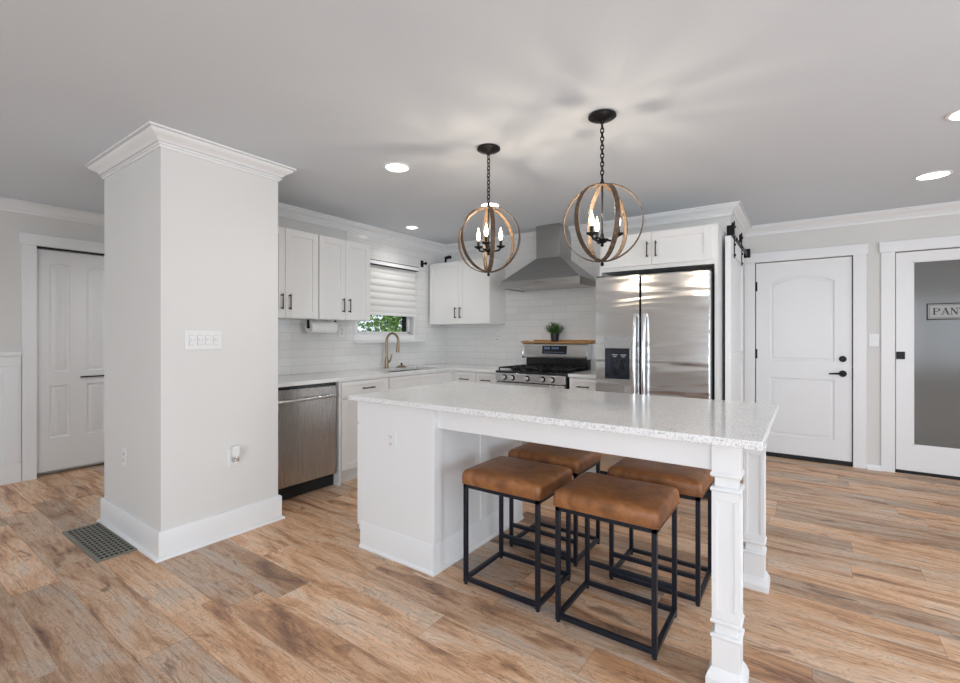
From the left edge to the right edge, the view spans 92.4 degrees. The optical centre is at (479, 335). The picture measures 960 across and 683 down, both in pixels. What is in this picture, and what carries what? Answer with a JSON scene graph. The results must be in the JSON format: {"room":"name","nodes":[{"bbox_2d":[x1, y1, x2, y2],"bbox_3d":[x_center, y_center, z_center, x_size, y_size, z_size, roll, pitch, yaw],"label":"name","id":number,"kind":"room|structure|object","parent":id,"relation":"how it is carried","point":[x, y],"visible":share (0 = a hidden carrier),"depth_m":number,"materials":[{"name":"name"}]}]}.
{"room":"kitchen","nodes":[
{"label":"kitchen","id":0,"kind":"room"},
{"bbox_2d":[0,210,103,480],"bbox_3d":[-4.605,0.050,3.325,0.160,2.440,5.100,0,0,35],"label":"wall","id":1,"kind":"structure","parent":0,"point":[12,224],"depth_m":4.00,"materials":[{"name":"beige paint"}]},
{"bbox_2d":[0,351,21,485],"bbox_3d":[-5.000,0.703,2.600,0.034,1.135,3.460,0,0,35],"label":"trim","id":2,"kind":"structure","parent":1,"relation":"attached to","point":[10,374],"depth_m":3.96,"materials":[{"name":"white paint"}]},
{"bbox_2d":[0,197,103,225],"bbox_3d":[-4.505,-1.122,3.254,0.085,0.094,5.100,0,0,35],"label":"trim","id":3,"kind":"structure","parent":1,"relation":"attached to","point":[7,204],"depth_m":4.15,"materials":[{"name":"white paint"}]},
{"bbox_2d":[20,232,103,480],"bbox_3d":[-3.587,0.182,4.601,0.026,2.175,1.454,0,0,35],"label":"trim","id":4,"kind":"structure","parent":1,"relation":"attached to","point":[29,241],"depth_m":4.06,"materials":[{"name":"white paint"}]},
{"bbox_2d":[37,246,103,472],"bbox_3d":[-3.637,0.215,4.637,0.057,2.040,1.240,0,0,35],"label":"door","id":5,"kind":"structure","parent":1,"relation":"in","point":[70,286],"depth_m":4.32,"materials":[{"name":"white paint"}]},
{"bbox_2d":[104,147,277,530],"bbox_3d":[-1.992,0.050,3.180,0.937,2.440,0.715,0,0,35],"label":"wall pillar","id":6,"kind":"structure","parent":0,"point":[191,243],"depth_m":2.86,"materials":[{"name":"paint"}]},
{"bbox_2d":[122,447,126,466],"bbox_3d":[-2.268,0.770,2.931,0.075,0.117,0.010,0,0,35],"label":"wall outlet","id":7,"kind":"object","parent":6,"relation":"attached to","point":[124,450],"visible":1,"depth_m":2.92,"materials":[{"name":"white plastic"}]},
{"bbox_2d":[84,121,296,181],"bbox_3d":[-1.992,-1.122,3.180,1.107,0.094,0.885,0,0,35],"label":"trim","id":8,"kind":"structure","parent":6,"relation":"attached to","point":[150,136],"depth_m":2.82,"materials":[{"name":"white paint"}]},
{"bbox_2d":[96,495,285,562],"bbox_3d":[-1.992,1.190,3.180,1.005,0.160,0.783,0,0,35],"label":"baseboard","id":9,"kind":"structure","parent":6,"relation":"attached to","point":[157,545],"depth_m":2.84,"materials":[{"name":"white paint"}]},
{"bbox_2d":[184,330,221,349],"bbox_3d":[-1.681,0.025,2.789,0.022,0.116,0.209,0,0,35],"label":"light switch","id":10,"kind":"object","parent":6,"relation":"attached to","point":[193,339],"visible":1,"depth_m":2.78,"materials":[{"name":"white plastic"}]},
{"bbox_2d":[226,448,238,467],"bbox_3d":[-1.581,0.775,2.941,0.010,0.117,0.075,0,0,35],"label":"wall outlet","id":11,"kind":"object","parent":6,"relation":"attached to","point":[229,460],"visible":0.63,"depth_m":2.92,"materials":[{"name":"white plastic"}]},
{"bbox_2d":[231,445,239,461],"bbox_3d":[-1.556,0.752,2.933,0.040,0.100,0.046,0,0,35],"label":"plug","id":12,"kind":"object","parent":11,"relation":"attached to","point":[235,450],"visible":1,"depth_m":2.92,"materials":[{"name":"white plastic"}]},
{"bbox_2d":[278,216,440,370],"bbox_3d":[-1.291,0.050,4.975,0.140,2.440,2.945,0,0,35],"label":"wall","id":13,"kind":"structure","parent":0,"point":[284,222],"depth_m":4.42,"materials":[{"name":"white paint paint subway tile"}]},
{"bbox_2d":[278,226,317,319],"bbox_3d":[-1.738,-0.526,3.894,0.356,0.752,0.655,0,0,35],"label":"upper cabinet","id":14,"kind":"object","parent":13,"relation":"attached to","point":[297,250],"visible":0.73,"depth_m":3.92,"materials":[{"name":"white paint"}]},
{"bbox_2d":[306,235,369,320],"bbox_3d":[-1.375,-0.526,4.407,0.356,0.752,0.586,0,0,35],"label":"upper cabinet","id":15,"kind":"object","parent":13,"relation":"attached to","point":[343,265],"visible":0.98,"depth_m":4.29,"materials":[{"name":"white paint"}]},
{"bbox_3d":[-1.481,-0.110,4.310,0.032,0.079,0.304,0,0,35],"label":"paper towel holder","id":16,"kind":"object","parent":15,"relation":"attached to","visible":0},
{"bbox_2d":[305,321,337,332],"bbox_3d":[-1.481,-0.082,4.310,0.108,0.108,0.280,0,0,35],"label":"paper towel roll","id":17,"kind":"object","parent":16,"relation":"on","point":[315,326],"visible":1,"depth_m":4.26,"materials":[{"name":"white paper"}]},
{"bbox_2d":[278,231,444,375],"bbox_3d":[-1.270,-0.407,4.875,0.010,1.525,2.803,0,0,35],"label":"tile","id":18,"kind":"structure","parent":13,"relation":"attached to","point":[300,351],"depth_m":4.99,"materials":[{"name":"white tile"}]},
{"bbox_2d":[339,326,344,336],"bbox_3d":[-1.403,-0.045,4.671,0.010,0.117,0.075,0,0,35],"label":"wall outlet","id":19,"kind":"object","parent":18,"relation":"attached to","point":[341,328],"visible":1,"depth_m":4.67,"materials":[{"name":"white plastic"}]},
{"bbox_2d":[353,315,424,342],"bbox_3d":[-1.051,-0.347,5.249,0.175,0.845,1.070,0,0,35],"label":"window","id":20,"kind":"structure","parent":13,"relation":"in","point":[375,330],"depth_m":5.21,"materials":[{"name":"white paint"}]},
{"bbox_2d":[370,259,418,316],"bbox_3d":[-1.031,-0.525,5.141,0.048,0.597,0.957,0,0,35],"label":"window blind","id":21,"kind":"object","parent":13,"relation":"attached to","point":[392,285],"visible":0.6,"depth_m":5.21,"materials":[{"name":"white fabric"}]},
{"bbox_2d":[0,0,959,244],"bbox_3d":[0.482,-1.210,2.496,9.500,0.080,10.030,0,0,35],"label":"ceiling","id":22,"kind":"structure","parent":0,"point":[786,110],"depth_m":2.27,"materials":[{"name":"paint"}]},
{"bbox_2d":[383,162,410,171],"bbox_3d":[-0.575,-1.166,3.184,0.186,0.006,0.186,0,0,35],"label":"recessed light","id":23,"kind":"object","parent":22,"relation":"in","point":[391,166],"visible":1,"depth_m":3.18,"materials":[{"name":"white plastic"}]},
{"bbox_2d":[405,226,418,228],"bbox_3d":[-0.732,-1.166,4.943,0.146,0.006,0.146,0,0,35],"label":"recessed light","id":24,"kind":"object","parent":22,"relation":"in","point":[407,227],"visible":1,"depth_m":4.93,"materials":[{"name":"white plastic"}]},
{"bbox_2d":[458,144,520,275],"bbox_3d":[0.053,-0.770,2.859,0.365,0.798,0.398,0,0,-7],"label":"pendant light","id":25,"kind":"object","parent":22,"relation":"hanging from","point":[486,149],"visible":1,"depth_m":2.85,"materials":[{"name":"brown wood"}]},
{"bbox_2d":[480,202,499,206],"bbox_3d":[0.089,-1.166,4.109,0.186,0.006,0.186,0,0,35],"label":"recessed light","id":26,"kind":"object","parent":22,"relation":"in","point":[485,203],"visible":0.63,"depth_m":4.07,"materials":[{"name":"white plastic"}]},
{"bbox_2d":[563,109,643,265],"bbox_3d":[0.647,-0.769,2.434,0.368,0.800,0.402,0,0,-7],"label":"pendant light","id":27,"kind":"object","parent":22,"relation":"hanging from","point":[602,116],"visible":1,"depth_m":2.41,"materials":[{"name":"brown wood"}]},
{"bbox_2d":[914,170,952,179],"bbox_3d":[3.292,-1.166,3.343,0.206,0.006,0.206,0,0,35],"label":"recessed light","id":28,"kind":"object","parent":22,"relation":"in","point":[942,173],"visible":1,"depth_m":3.33,"materials":[{"name":"white plastic"}]},
{"bbox_2d":[945,109,959,120],"bbox_3d":[2.564,-1.166,2.393,0.206,0.006,0.206,0,0,35],"label":"recessed light","id":29,"kind":"object","parent":22,"relation":"in","point":[954,115],"visible":1,"depth_m":2.44,"materials":[{"name":"white plastic"}]},
{"bbox_2d":[0,456,959,682],"bbox_3d":[0.482,1.300,2.496,9.500,0.060,10.030,0,0,35],"label":"floor","id":30,"kind":"structure","parent":0,"point":[863,565],"depth_m":2.18,"materials":[{"name":"brown wood"}]},
{"bbox_2d":[62,522,137,562],"bbox_3d":[-2.360,1.266,2.853,0.680,0.007,0.206,0,0,35],"label":"floor vent","id":31,"kind":"object","parent":30,"relation":"in","point":[96,540],"visible":1,"depth_m":2.83,"materials":[{"name":"grey metal"}]},
{"bbox_2d":[69,525,131,557],"bbox_3d":[-2.360,1.266,2.853,0.636,0.005,0.162,0,0,35],"label":"grille","id":32,"kind":"object","parent":31,"relation":"attached to","point":[98,541],"depth_m":2.83,"materials":[{"name":"grey metal"}]},
{"bbox_2d":[278,382,336,499],"bbox_3d":[-1.606,0.830,3.803,0.678,0.880,0.628,0,0,35],"label":"dishwasher","id":33,"kind":"object","parent":30,"relation":"on","point":[306,413],"visible":0.62,"depth_m":3.64,"materials":[{"name":"silver metal"}]},
{"bbox_2d":[334,381,340,485],"bbox_3d":[-1.441,0.828,4.082,0.623,0.884,0.017,0,0,35],"label":"filler panel","id":34,"kind":"object","parent":30,"relation":"on","point":[337,476],"visible":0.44,"depth_m":3.91,"materials":[{"name":"white paint"}]},
{"bbox_2d":[341,377,388,482],"bbox_3d":[-1.262,0.828,4.307,0.656,0.884,0.552,0,0,35],"label":"base cabinet","id":35,"kind":"object","parent":30,"relation":"on","point":[349,422],"visible":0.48,"depth_m":4.01,"materials":[{"name":"white paint"}]},
{"bbox_2d":[388,369,451,389],"bbox_3d":[-0.661,0.828,5.184,0.623,0.884,1.571,0,0,35],"label":"base cabinet","id":36,"kind":"object","parent":30,"relation":"on","point":[403,381],"visible":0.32,"depth_m":4.71,"materials":[{"name":"white paint"}]},
{"bbox_2d":[278,363,508,386],"bbox_3d":[-0.766,0.370,4.511,1.231,0.030,2.792,0,0,35],"label":"countertop","id":37,"kind":"structure","parent":36,"relation":"on","point":[336,376],"depth_m":4.47,"materials":[{"name":"white stone"}]},
{"bbox_2d":[384,332,398,367],"bbox_3d":[-0.955,0.157,5.032,0.212,0.397,0.096,0,0,35],"label":"kitchen faucet","id":38,"kind":"object","parent":37,"relation":"on","point":[387,361],"visible":0.99,"depth_m":5.04,"materials":[{"name":"brown metal"}]},
{"bbox_2d":[388,369,420,371],"bbox_3d":[-0.800,0.480,4.937,0.393,0.188,0.738,0,0,35],"label":"sink","id":39,"kind":"object","parent":37,"relation":"in","point":[412,369],"visible":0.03,"depth_m":5.19,"materials":[{"name":"silver metal"}]},
{"bbox_2d":[452,371,475,381],"bbox_3d":[-0.020,0.828,5.293,0.333,0.884,0.652,0,0,35],"label":"base cabinet","id":40,"kind":"object","parent":30,"relation":"on","point":[464,376],"visible":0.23,"depth_m":5.05,"materials":[{"name":"white paint"}]},
{"bbox_2d":[475,372,496,383],"bbox_3d":[0.235,0.828,5.113,0.289,0.884,0.652,0,0,35],"label":"base cabinet","id":41,"kind":"object","parent":30,"relation":"on","point":[480,377],"visible":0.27,"depth_m":4.88,"materials":[{"name":"white paint"}]},
{"bbox_2d":[462,456,572,611],"bbox_3d":[0.194,0.973,2.379,0.459,0.595,0.379,0,0,35],"label":"bar stool","id":42,"kind":"object","parent":30,"relation":"on","point":[529,481],"visible":0.95,"depth_m":2.31,"materials":[{"name":"brown leather"}]},
{"bbox_2d":[496,343,591,444],"bbox_3d":[0.650,0.660,4.761,0.774,1.160,0.724,0,0,35],"label":"gas range","id":43,"kind":"object","parent":30,"relation":"on","point":[548,365],"visible":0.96,"depth_m":4.77,"materials":[{"name":"silver metal"}]},
{"bbox_2d":[496,369,588,375],"bbox_3d":[0.661,0.351,4.777,0.774,0.047,0.640,0,0,35],"label":"cooktop","id":44,"kind":"object","parent":43,"relation":"in","point":[506,372],"depth_m":4.56,"materials":[{"name":"black metal"}]},
{"bbox_2d":[521,340,594,343],"bbox_3d":[0.835,0.060,4.996,0.815,0.037,0.147,0,0,35],"label":"shelf","id":45,"kind":"object","parent":43,"relation":"on","point":[534,341],"visible":1,"depth_m":4.94,"materials":[{"name":"brown wood"}]},
{"bbox_2d":[543,322,563,341],"bbox_3d":[0.808,-0.053,4.996,0.258,0.226,0.141,0,0,35],"label":"potted plant","id":46,"kind":"object","parent":45,"relation":"on","point":[554,331],"visible":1,"depth_m":4.96,"materials":[{"name":"green plant"}]},
{"bbox_2d":[508,442,601,566],"bbox_3d":[0.456,0.973,2.796,0.459,0.595,0.379,0,0,35],"label":"bar stool","id":47,"kind":"object","parent":30,"relation":"on","point":[578,461],"visible":0.73,"depth_m":2.69,"materials":[{"name":"brown leather"}]},
{"bbox_2d":[357,401,769,682],"bbox_3d":[0.352,0.828,2.585,2.124,0.884,0.963,0,0,35],"label":"kitchen island","id":48,"kind":"object","parent":30,"relation":"on","point":[410,497],"visible":0.7,"depth_m":2.46,"materials":[{"name":"white paint"}]},
{"bbox_2d":[386,429,395,450],"bbox_3d":[-0.508,0.594,2.625,0.078,0.120,0.010,0,0,35],"label":"wall outlet","id":49,"kind":"object","parent":48,"relation":"attached to","point":[390,434],"visible":1,"depth_m":2.62,"materials":[{"name":"white plastic"}]},
{"bbox_2d":[348,381,777,450],"bbox_3d":[0.380,0.370,2.579,2.127,0.030,1.052,0,0,35],"label":"island countertop","id":50,"kind":"structure","parent":48,"relation":"on","point":[735,424],"depth_m":2.22,"materials":[{"name":"white stone"}]},
{"bbox_2d":[569,377,595,472],"bbox_3d":[1.123,0.828,4.484,0.297,0.884,0.652,0,0,35],"label":"base cabinet","id":51,"kind":"object","parent":30,"relation":"on","point":[575,383],"visible":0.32,"depth_m":4.26,"materials":[{"name":"white paint"}]},
{"bbox_2d":[568,370,595,377],"bbox_3d":[1.129,0.370,4.496,0.300,0.030,0.626,0,0,35],"label":"countertop","id":52,"kind":"structure","parent":51,"relation":"on","point":[591,373],"depth_m":4.29,"materials":[{"name":"white stone"}]},
{"bbox_2d":[553,472,679,660],"bbox_3d":[0.614,0.973,2.065,0.459,0.595,0.379,0,0,35],"label":"bar stool","id":53,"kind":"object","parent":30,"relation":"on","point":[629,503],"visible":1,"depth_m":1.99,"materials":[{"name":"brown leather"}]},
{"bbox_2d":[596,268,714,497],"bbox_3d":[1.570,0.365,4.029,0.903,1.770,0.810,0,0,35],"label":"refrigerator","id":54,"kind":"object","parent":30,"relation":"on","point":[655,333],"visible":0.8,"depth_m":3.72,"materials":[{"name":"silver metal"}]},
{"bbox_2d":[607,457,714,606],"bbox_3d":[0.954,0.973,2.421,0.459,0.595,0.379,0,0,35],"label":"bar stool","id":55,"kind":"object","parent":30,"relation":"on","point":[692,483],"visible":0.8,"depth_m":2.31,"materials":[{"name":"brown leather"}]},
{"bbox_2d":[599,223,726,399],"bbox_3d":[1.637,0.193,4.117,0.960,2.155,0.676,0,0,35],"label":"tall cabinet","id":56,"kind":"object","parent":30,"relation":"on","point":[693,248],"visible":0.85,"depth_m":3.79,"materials":[{"name":"white paint"}]},
{"bbox_2d":[622,215,732,273],"bbox_3d":[0.927,0.050,5.122,3.310,2.440,0.140,0,0,35],"label":"wall","id":57,"kind":"structure","parent":0,"point":[723,221],"depth_m":4.30,"materials":[{"name":"beige paint"}]},
{"bbox_2d":[430,257,504,324],"bbox_3d":[-0.172,-0.517,5.576,0.900,0.754,0.366,0,0,35],"label":"upper cabinet","id":58,"kind":"object","parent":57,"relation":"attached to","point":[460,294],"visible":0.97,"depth_m":5.42,"materials":[{"name":"white paint"}]},
{"bbox_2d":[445,230,621,369],"bbox_3d":[0.490,-0.407,5.340,2.325,1.525,0.010,0,0,35],"label":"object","id":59,"kind":"structure","parent":57,"relation":"attached to","point":[526,313],"depth_m":5.33,"materials":[{"name":"white tile"}]},
{"bbox_2d":[501,223,595,291],"bbox_3d":[0.727,-0.837,4.866,0.900,0.664,0.487,0,0,35],"label":"range hood","id":60,"kind":"object","parent":57,"relation":"attached to","point":[553,268],"visible":0.92,"depth_m":4.78,"materials":[{"name":"silver metal"}]},
{"bbox_2d":[733,220,743,252],"bbox_3d":[2.534,0.050,4.648,0.140,2.440,0.945,0,0,35],"label":"wall","id":61,"kind":"structure","parent":0,"point":[737,231],"depth_m":4.59,"materials":[{"name":"beige paint"}]},
{"bbox_2d":[727,225,750,257],"bbox_3d":[2.494,-0.885,4.413,0.064,0.090,1.365,0,0,35],"label":"barn door track","id":62,"kind":"object","parent":61,"relation":"attached to","point":[730,228],"visible":0.88,"depth_m":4.12,"materials":[{"name":"black metal"}]},
{"bbox_2d":[725,221,743,401],"bbox_3d":[2.298,0.140,4.126,0.054,2.230,0.950,0,0,35],"label":"barn door","id":63,"kind":"structure","parent":62,"relation":"hanging from","point":[734,256],"depth_m":3.98,"materials":[{"name":"white paint"}]},
{"bbox_2d":[744,214,959,464],"bbox_3d":[4.494,0.050,3.912,4.190,2.440,0.120,0,0,35],"label":"wall","id":64,"kind":"structure","parent":0,"point":[872,234],"depth_m":4.38,"materials":[{"name":"beige paint"}]},
{"bbox_2d":[278,201,959,253],"bbox_3d":[2.207,-1.122,4.378,8.315,0.094,2.514,0,0,8],"label":"trim","id":65,"kind":"structure","parent":64,"relation":"attached to","point":[735,210],"depth_m":4.50,"materials":[{"name":"white paint"}]},
{"bbox_2d":[755,256,852,466],"bbox_3d":[3.291,0.248,4.710,0.822,2.044,0.132,0,0,35],"label":"door","id":66,"kind":"structure","parent":64,"relation":"in","point":[803,351],"depth_m":4.68,"materials":[{"name":"white paint"}]},
{"bbox_2d":[744,243,867,468],"bbox_3d":[3.276,0.194,4.686,1.041,2.152,0.026,0,0,35],"label":"trim","id":67,"kind":"structure","parent":64,"relation":"attached to","point":[859,252],"depth_m":4.44,"materials":[{"name":"white paint"}]},
{"bbox_2d":[869,334,878,345],"bbox_3d":[3.740,0.038,4.366,0.075,0.117,0.010,0,0,35],"label":"light switch","id":68,"kind":"object","parent":64,"relation":"attached to","point":[873,338],"visible":1,"depth_m":4.36,"materials":[{"name":"white plastic"}]},
{"bbox_2d":[867,464,881,470],"bbox_3d":[3.732,1.245,4.358,0.106,0.050,0.034,0,0,35],"label":"baseboard","id":69,"kind":"structure","parent":64,"relation":"attached to","point":[869,466],"depth_m":4.36,"materials":[{"name":"white paint"}]},
{"bbox_2d":[879,235,959,472],"bbox_3d":[4.242,0.194,4.001,1.168,2.152,0.026,0,0,35],"label":"trim","id":70,"kind":"structure","parent":64,"relation":"attached to","point":[888,249],"depth_m":4.29,"materials":[{"name":"white paint"}]},
{"bbox_2d":[895,248,959,479],"bbox_3d":[4.268,0.248,4.037,0.938,2.044,0.062,0,0,35],"label":"door","id":71,"kind":"structure","parent":64,"relation":"in","point":[927,283],"depth_m":4.17,"materials":[{"name":"white paint"}]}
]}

